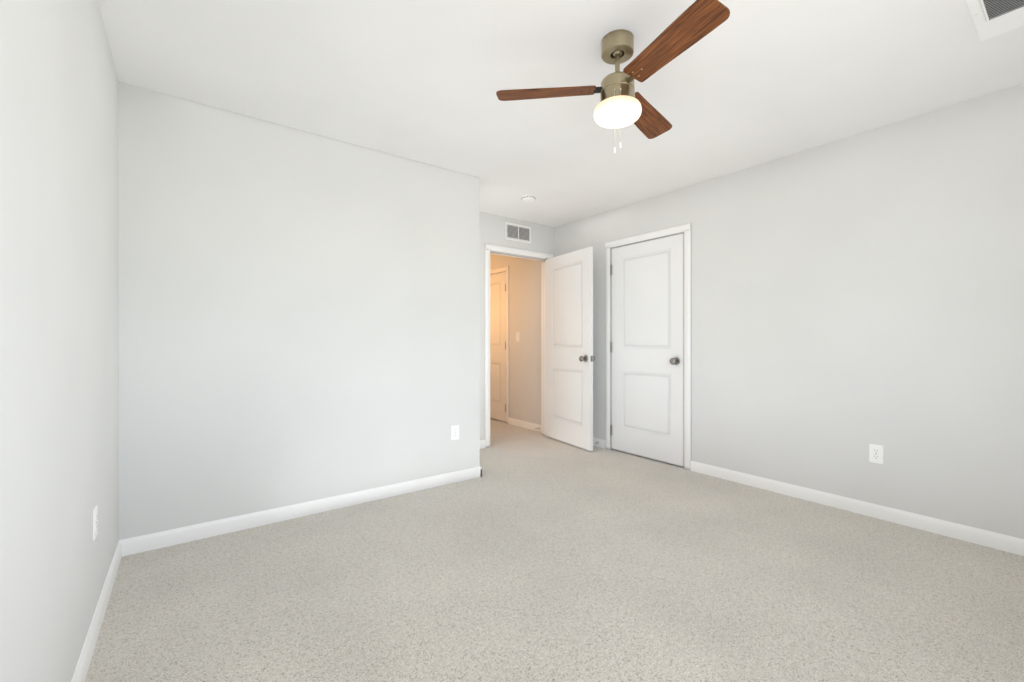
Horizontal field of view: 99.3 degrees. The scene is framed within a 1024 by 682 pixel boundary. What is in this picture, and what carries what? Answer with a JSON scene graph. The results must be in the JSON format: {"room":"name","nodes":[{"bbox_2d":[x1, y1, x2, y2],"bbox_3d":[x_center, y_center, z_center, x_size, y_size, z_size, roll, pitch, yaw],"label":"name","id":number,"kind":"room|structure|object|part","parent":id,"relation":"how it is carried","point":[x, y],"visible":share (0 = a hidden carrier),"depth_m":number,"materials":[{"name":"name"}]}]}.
{"room":"empty bedroom","nodes":[
{"label":"empty bedroom","id":0,"kind":"room"},
{"bbox_2d":[0,0,118,681],"bbox_3d":[-1.019,-0.113,0.798,0.120,2.440,3.740,0,0,-37],"label":"wall","id":1,"kind":"structure","parent":0,"point":[59,281],"depth_m":1.16,"materials":[{"name":"grey paint"}]},
{"bbox_2d":[93,505,97,540],"bbox_3d":[-1.574,0.687,1.645,0.007,0.115,0.070,0,0,-37],"label":"electrical outlet","id":2,"kind":"object","parent":1,"relation":"attached to","point":[95,522],"visible":0.98,"depth_m":1.63,"materials":[{"name":"white plastic"}]},
{"bbox_2d":[71,539,126,681],"bbox_3d":[-0.974,1.065,0.851,0.013,0.083,3.470,0,0,-37],"label":"baseboard","id":3,"kind":"structure","parent":1,"relation":"attached to","point":[83,664],"depth_m":1.65,"materials":[{"name":"white paint"}]},
{"bbox_2d":[119,82,479,539],"bbox_3d":[-1.377,-0.113,3.205,2.195,2.440,0.781,0,0,-37],"label":"wall","id":4,"kind":"structure","parent":0,"point":[299,316],"depth_m":2.68,"materials":[{"name":"grey paint"}]},
{"bbox_2d":[127,466,481,554],"bbox_3d":[-1.122,1.065,2.901,2.178,0.083,0.013,0,0,-37],"label":"baseboard","id":5,"kind":"structure","parent":4,"relation":"attached to","point":[167,538],"depth_m":2.68,"materials":[{"name":"white paint"}]},
{"bbox_2d":[451,425,458,439],"bbox_3d":[-0.446,0.717,3.411,0.070,0.115,0.007,0,0,-37],"label":"electrical outlet","id":6,"kind":"object","parent":4,"relation":"attached to","point":[454,432],"visible":1,"depth_m":3.41,"materials":[{"name":"white plastic"}]},
{"bbox_2d":[480,212,554,439],"bbox_3d":[-0.200,-0.113,4.651,1.663,2.440,0.120,0,0,-37],"label":"wall","id":7,"kind":"structure","parent":0,"point":[492,229],"depth_m":4.57,"materials":[{"name":"grey paint"}]},
{"bbox_2d":[480,440,485,448],"bbox_3d":[-0.494,1.065,4.348,0.539,0.083,0.013,0,0,-37],"label":"baseboard","id":8,"kind":"structure","parent":7,"relation":"attached to","point":[482,442],"depth_m":4.49,"materials":[{"name":"white paint"}]},
{"bbox_2d":[505,222,530,243],"bbox_3d":[0.070,-1.185,4.773,0.355,0.185,0.009,0,0,-37],"label":"air vent","id":9,"kind":"object","parent":7,"relation":"in","point":[517,232],"visible":1,"depth_m":4.77,"materials":[{"name":"white metal"}]},
{"bbox_2d":[485,244,552,447],"bbox_3d":[0.060,0.049,4.846,0.944,2.117,0.154,0,0,-37],"label":"door frame","id":10,"kind":"structure","parent":7,"relation":"attached to","point":[513,252],"depth_m":4.64,"materials":[{"name":"white paint"}]},
{"bbox_2d":[545,247,594,450],"bbox_3d":[0.577,0.078,4.667,0.216,2.034,0.803,0,0,-37],"label":"entry door","id":11,"kind":"structure","parent":7,"relation":"in","point":[569,358],"depth_m":4.62,"materials":[{"name":"white paint"}]},
{"bbox_3d":[0.769,0.177,4.379,0.179,0.066,0.111,0,0,-37],"label":"knob","id":12,"kind":"part","parent":11,"relation":"part of","materials":[{"name":"grey metal"}]},
{"bbox_2d":[85,418,1023,681],"bbox_3d":[-0.255,1.157,3.621,4.728,0.100,7.340,0,0,-37],"label":"floor","id":13,"kind":"structure","parent":0,"point":[529,555],"depth_m":1.92,"materials":[{"name":"beige carpet"}]},
{"bbox_2d":[98,0,1023,226],"bbox_3d":[-0.255,-1.383,3.621,4.728,0.100,7.340,0,0,-37],"label":"ceiling","id":14,"kind":"structure","parent":0,"point":[747,84],"depth_m":2.18,"materials":[{"name":"white paint"}]},
{"bbox_2d":[521,195,535,201],"bbox_3d":[0.154,-1.315,4.028,0.136,0.037,0.136,0,0,-37],"label":"smoke detector","id":15,"kind":"object","parent":14,"relation":"attached to","point":[528,198],"visible":1,"depth_m":3.99,"materials":[{"name":"white plastic"}]},
{"bbox_2d":[496,0,729,153],"bbox_3d":[0.550,-1.067,1.909,0.957,0.533,0.936,0,0,-37],"label":"ceiling fan","id":16,"kind":"object","parent":14,"relation":"hanging from","point":[621,104],"visible":1,"depth_m":1.86,"materials":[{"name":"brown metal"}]},
{"bbox_3d":[0.152,-1.119,1.964,0.440,0.006,0.132,0,13,6],"label":"blade","id":17,"kind":"part","parent":16,"relation":"part of","materials":[{"name":"brown wood"}]},
{"bbox_3d":[0.468,-1.011,1.930,0.207,0.063,0.207,0,0,-37],"label":"glass","id":18,"kind":"part","parent":16,"relation":"part of","materials":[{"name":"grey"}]},
{"bbox_3d":[0.451,-0.953,1.855,0.024,0.248,0.026,0,0,-37],"label":"chain","id":19,"kind":"part","parent":16,"relation":"part of","materials":[{"name":"silver metal"}]},
{"bbox_3d":[0.468,-1.185,1.930,0.160,0.296,0.160,0,0,-37],"label":"motor","id":20,"kind":"part","parent":16,"relation":"part of","materials":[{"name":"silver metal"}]},
{"label":"blade","id":21,"kind":"part","parent":16,"relation":"part of","materials":[{"name":"brown wood"}]},
{"label":"blade","id":22,"kind":"part","parent":16,"relation":"part of","materials":[{"name":"brown wood"}]},
{"bbox_2d":[966,0,1023,40],"bbox_3d":[1.990,-1.329,1.639,0.490,0.009,0.355,0,0,-37],"label":"ceiling vent","id":23,"kind":"object","parent":14,"relation":"in","point":[991,18],"visible":1,"depth_m":1.77,"materials":[{"name":"white metal"}]},
{"bbox_2d":[490,83,1023,538],"bbox_3d":[0.988,-0.113,4.553,0.120,2.440,7.340,0,0,-37],"label":"wall","id":24,"kind":"structure","parent":0,"point":[853,297],"depth_m":2.79,"materials":[{"name":"grey paint"}]},
{"bbox_2d":[490,272,505,421],"bbox_3d":[-0.307,0.078,6.208,0.179,2.034,0.812,0,0,-37],"label":"hall door","id":25,"kind":"structure","parent":24,"relation":"in","point":[497,346],"depth_m":6.03,"materials":[{"name":"white paint"}]},
{"bbox_2d":[490,266,508,423],"bbox_3d":[-0.275,0.049,6.237,0.154,2.117,0.944,0,0,-37],"label":"door frame","id":26,"kind":"structure","parent":24,"relation":"attached to","point":[500,270],"depth_m":5.83,"materials":[{"name":"white paint"}]},
{"bbox_2d":[508,418,540,431],"bbox_3d":[0.189,1.065,5.507,0.013,0.083,0.782,0,0,-37],"label":"baseboard","id":27,"kind":"structure","parent":24,"relation":"attached to","point":[516,422],"depth_m":5.54,"materials":[{"name":"white paint"}]},
{"bbox_2d":[593,437,604,447],"bbox_3d":[0.728,1.065,4.785,0.018,0.083,0.779,0,0,-37],"label":"baseboard","id":28,"kind":"structure","parent":24,"relation":"attached to","point":[601,443],"depth_m":4.53,"materials":[{"name":"white paint"}]},
{"bbox_2d":[610,233,683,466],"bbox_3d":[1.263,0.078,4.115,0.179,2.034,0.812,0,0,-37],"label":"closet door","id":29,"kind":"structure","parent":24,"relation":"in","point":[647,349],"depth_m":4.07,"materials":[{"name":"white paint"}]},
{"bbox_3d":[1.476,0.177,3.832,0.179,0.066,0.104,0,0,-37],"label":"knob","id":30,"kind":"part","parent":29,"relation":"part of","materials":[{"name":"grey metal"}]},
{"bbox_2d":[605,223,690,469],"bbox_3d":[1.300,0.049,4.137,0.154,2.117,0.944,0,0,-37],"label":"door frame","id":31,"kind":"structure","parent":24,"relation":"attached to","point":[685,229],"depth_m":3.80,"materials":[{"name":"white paint"}]},
{"bbox_2d":[690,461,1023,555],"bbox_3d":[2.288,1.065,2.708,0.013,0.083,2.528,0,0,-37],"label":"baseboard","id":32,"kind":"structure","parent":24,"relation":"attached to","point":[1014,545],"depth_m":2.71,"materials":[{"name":"white paint"}]},
{"bbox_2d":[869,444,883,463],"bbox_3d":[2.281,0.707,2.723,0.007,0.115,0.070,0,0,-37],"label":"electrical outlet","id":33,"kind":"object","parent":24,"relation":"attached to","point":[876,453],"visible":1,"depth_m":2.72,"materials":[{"name":"white plastic"}]}
]}

